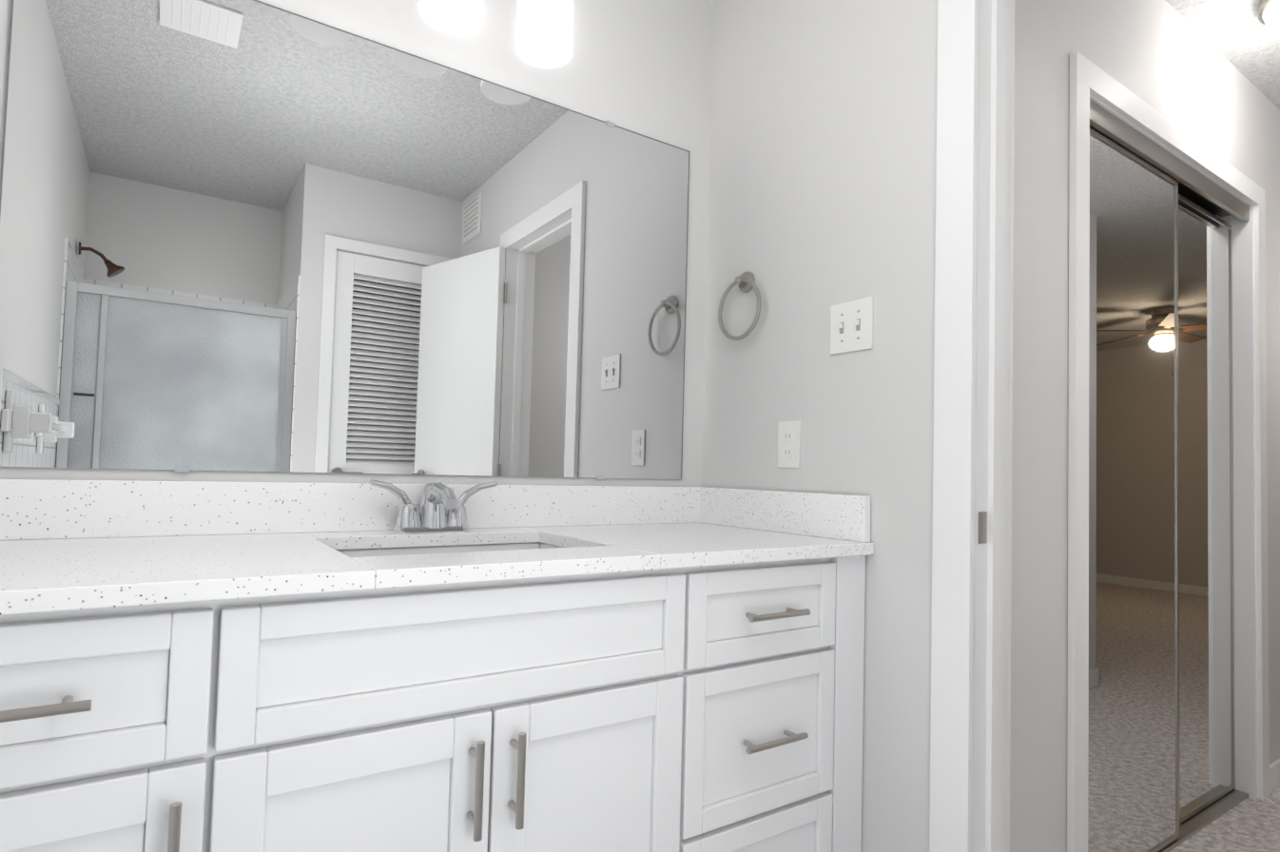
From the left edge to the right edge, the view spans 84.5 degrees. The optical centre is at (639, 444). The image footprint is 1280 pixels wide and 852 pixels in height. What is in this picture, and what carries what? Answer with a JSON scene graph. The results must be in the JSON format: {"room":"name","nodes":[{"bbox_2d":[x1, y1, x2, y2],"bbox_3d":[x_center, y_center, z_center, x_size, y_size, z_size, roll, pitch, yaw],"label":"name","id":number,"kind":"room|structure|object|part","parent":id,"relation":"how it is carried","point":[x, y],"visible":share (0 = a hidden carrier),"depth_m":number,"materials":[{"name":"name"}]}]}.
{"room":"bathroom","nodes":[
{"label":"bathroom","id":0,"kind":"room"},
{"bbox_2d":[0,0,711,486],"bbox_3d":[-0.525,-0.138,1.599,1.620,2.470,0.110,3,-3,-34],"label":"wall","id":1,"kind":"structure","parent":0,"point":[641,67],"depth_m":1.83,"materials":[{"name":"white paint"}]},
{"bbox_2d":[0,0,689,479],"bbox_3d":[-0.467,-0.395,1.570,1.436,0.933,0.008,3,-3,-34],"label":"vanity mirror","id":2,"kind":"object","parent":1,"relation":"attached to","point":[247,236],"visible":1,"depth_m":1.43,"materials":[{"name":"grey mirror"}]},
{"bbox_2d":[0,478,699,539],"bbox_3d":[-0.477,0.137,1.544,1.584,0.100,0.020,3,-3,-34],"label":"backsplash","id":3,"kind":"structure","parent":1,"relation":"attached to","point":[29,509],"depth_m":1.37,"materials":[{"name":"white stone"}]},
{"bbox_2d":[419,0,572,67],"bbox_3d":[-0.410,-1.075,1.520,0.564,0.332,0.178,3,-3,-34],"label":"sconce","id":4,"kind":"object","parent":1,"relation":"attached to","point":[544,33],"visible":1,"depth_m":1.56,"materials":[{"name":"white glass"}]},
{"bbox_2d":[916,0,937,851],"bbox_3d":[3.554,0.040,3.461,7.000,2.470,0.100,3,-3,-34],"label":"door jamb","id":5,"kind":"structure","parent":0,"point":[930,119],"depth_m":1.42,"materials":[{"name":"white paint"}]},
{"bbox_2d":[1089,98,1249,851],"bbox_3d":[1.570,0.158,2.110,1.219,2.027,0.081,3,-3,-34],"label":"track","id":6,"kind":"object","parent":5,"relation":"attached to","point":[1201,189],"visible":0.48,"depth_m":2.15,"materials":[{"name":"silver metal"}]},
{"bbox_2d":[699,0,1279,851],"bbox_3d":[1.032,-0.125,0.846,0.116,2.470,3.100,3,-3,-34],"label":"wall","id":7,"kind":"structure","parent":0,"point":[804,131],"depth_m":1.65,"materials":[{"name":"white paint"}]},
{"bbox_2d":[717,271,761,340],"bbox_3d":[0.268,-0.366,1.862,0.042,0.186,0.163,3,-3,-34],"label":"towel ring","id":8,"kind":"object","parent":7,"relation":"attached to","point":[745,281],"visible":1,"depth_m":1.85,"materials":[{"name":"silver metal"}]},
{"bbox_2d":[699,486,870,543],"bbox_3d":[0.332,0.166,1.742,0.020,0.100,0.557,3,-3,-34],"label":"backsplash","id":9,"kind":"structure","parent":7,"relation":"attached to","point":[838,516],"depth_m":1.68,"materials":[{"name":"white stone"}]},
{"bbox_2d":[777,420,800,467],"bbox_3d":[0.363,0.001,1.723,0.008,0.114,0.070,3,-3,-34],"label":"outlet plate","id":10,"kind":"object","parent":7,"relation":"attached to","point":[788,442],"visible":1,"depth_m":1.72,"materials":[{"name":"white plastic"}]},
{"bbox_2d":[829,296,872,354],"bbox_3d":[0.470,-0.264,1.580,0.013,0.114,0.116,3,-3,-34],"label":"switch plate","id":11,"kind":"object","parent":7,"relation":"attached to","point":[851,326],"visible":1,"depth_m":1.58,"materials":[{"name":"white plastic"}]},
{"bbox_2d":[929,0,1269,851],"bbox_3d":[0.852,0.050,1.101,0.146,2.128,0.777,3,-3,-34],"label":"door frame","id":12,"kind":"structure","parent":7,"relation":"attached to","point":[973,502],"depth_m":1.25,"materials":[{"name":"white wood"}]},
{"bbox_2d":[1087,127,1235,851],"bbox_3d":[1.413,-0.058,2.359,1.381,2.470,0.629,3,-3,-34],"label":"mirrored door","id":13,"kind":"structure","parent":0,"point":[1196,203],"depth_m":2.03,"materials":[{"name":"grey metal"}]},
{"bbox_3d":[1.341,0.165,1.938,0.646,1.956,0.019,3,-3,-34],"label":"panel","id":14,"kind":"part","parent":13,"relation":"part of","materials":[{"name":"silver metal"}]},
{"bbox_3d":[1.806,0.191,2.290,0.622,1.956,0.019,3,-3,-34],"label":"panel","id":15,"kind":"part","parent":13,"relation":"part of","materials":[{"name":"silver metal"}]},
{"bbox_2d":[1165,0,1279,109],"bbox_3d":[3.572,-1.280,1.917,8.810,0.050,4.210,3,-3,-34],"label":"ceiling","id":16,"kind":"structure","parent":0,"point":[1241,38],"depth_m":2.22,"materials":[{"name":"white paint"}]},
{"bbox_2d":[1258,0,1279,32],"bbox_3d":[1.924,-1.264,2.004,0.250,0.138,0.250,3,-3,-34],"label":"hall light","id":17,"kind":"object","parent":16,"relation":"attached to","point":[1269,13],"visible":1,"depth_m":2.04,"materials":[{"name":"white glass"}]},
{"bbox_2d":[1169,786,1279,851],"bbox_3d":[4.234,1.276,2.314,7.050,0.050,4.210,3,-3,-34],"label":"floor","id":18,"kind":"structure","parent":0,"point":[1250,824],"depth_m":2.15,"materials":[{"name":"carpet"}]},
{"bbox_2d":[1269,757,1279,793],"bbox_3d":[4.258,1.266,3.843,5.102,0.085,0.014,3,-3,-34],"label":"baseboard","id":19,"kind":"structure","parent":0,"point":[1274,775],"depth_m":2.42,"materials":[{"name":"white wood"}]},
{"bbox_3d":[0.257,1.095,0.298,1.805,0.050,3.100,3,-3,-34],"label":"floor","id":20,"kind":"structure","parent":0,"visible":0},
{"bbox_2d":[0,546,873,851],"bbox_3d":[-0.326,0.649,1.281,1.584,0.885,0.606,3,-3,-34],"label":"bathroom vanity","id":21,"kind":"object","parent":20,"relation":"on","point":[295,667],"depth_m":1.01,"materials":[{"name":"white wood"}]},
{"bbox_2d":[0,520,873,600],"bbox_3d":[-0.320,0.195,1.306,1.584,0.025,0.587,3,-3,-34],"label":"countertop","id":22,"kind":"structure","parent":21,"relation":"on","point":[77,565],"depth_m":1.08,"materials":[{"name":"white stone"}]},
{"bbox_2d":[391,482,475,531],"bbox_3d":[-0.414,0.132,1.460,0.154,0.107,0.148,3,-3,-34],"label":"faucet","id":23,"kind":"object","parent":22,"relation":"on","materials":[{"name":"silver metal"}]},
{"bbox_2d":[330,535,589,554],"bbox_3d":[-0.332,0.280,1.313,0.501,0.169,0.351,3,-3,-34],"label":"sink","id":24,"kind":"object","parent":22,"relation":"in","point":[458,542],"depth_m":1.46,"materials":[{"name":"white ceramic"}]}
]}

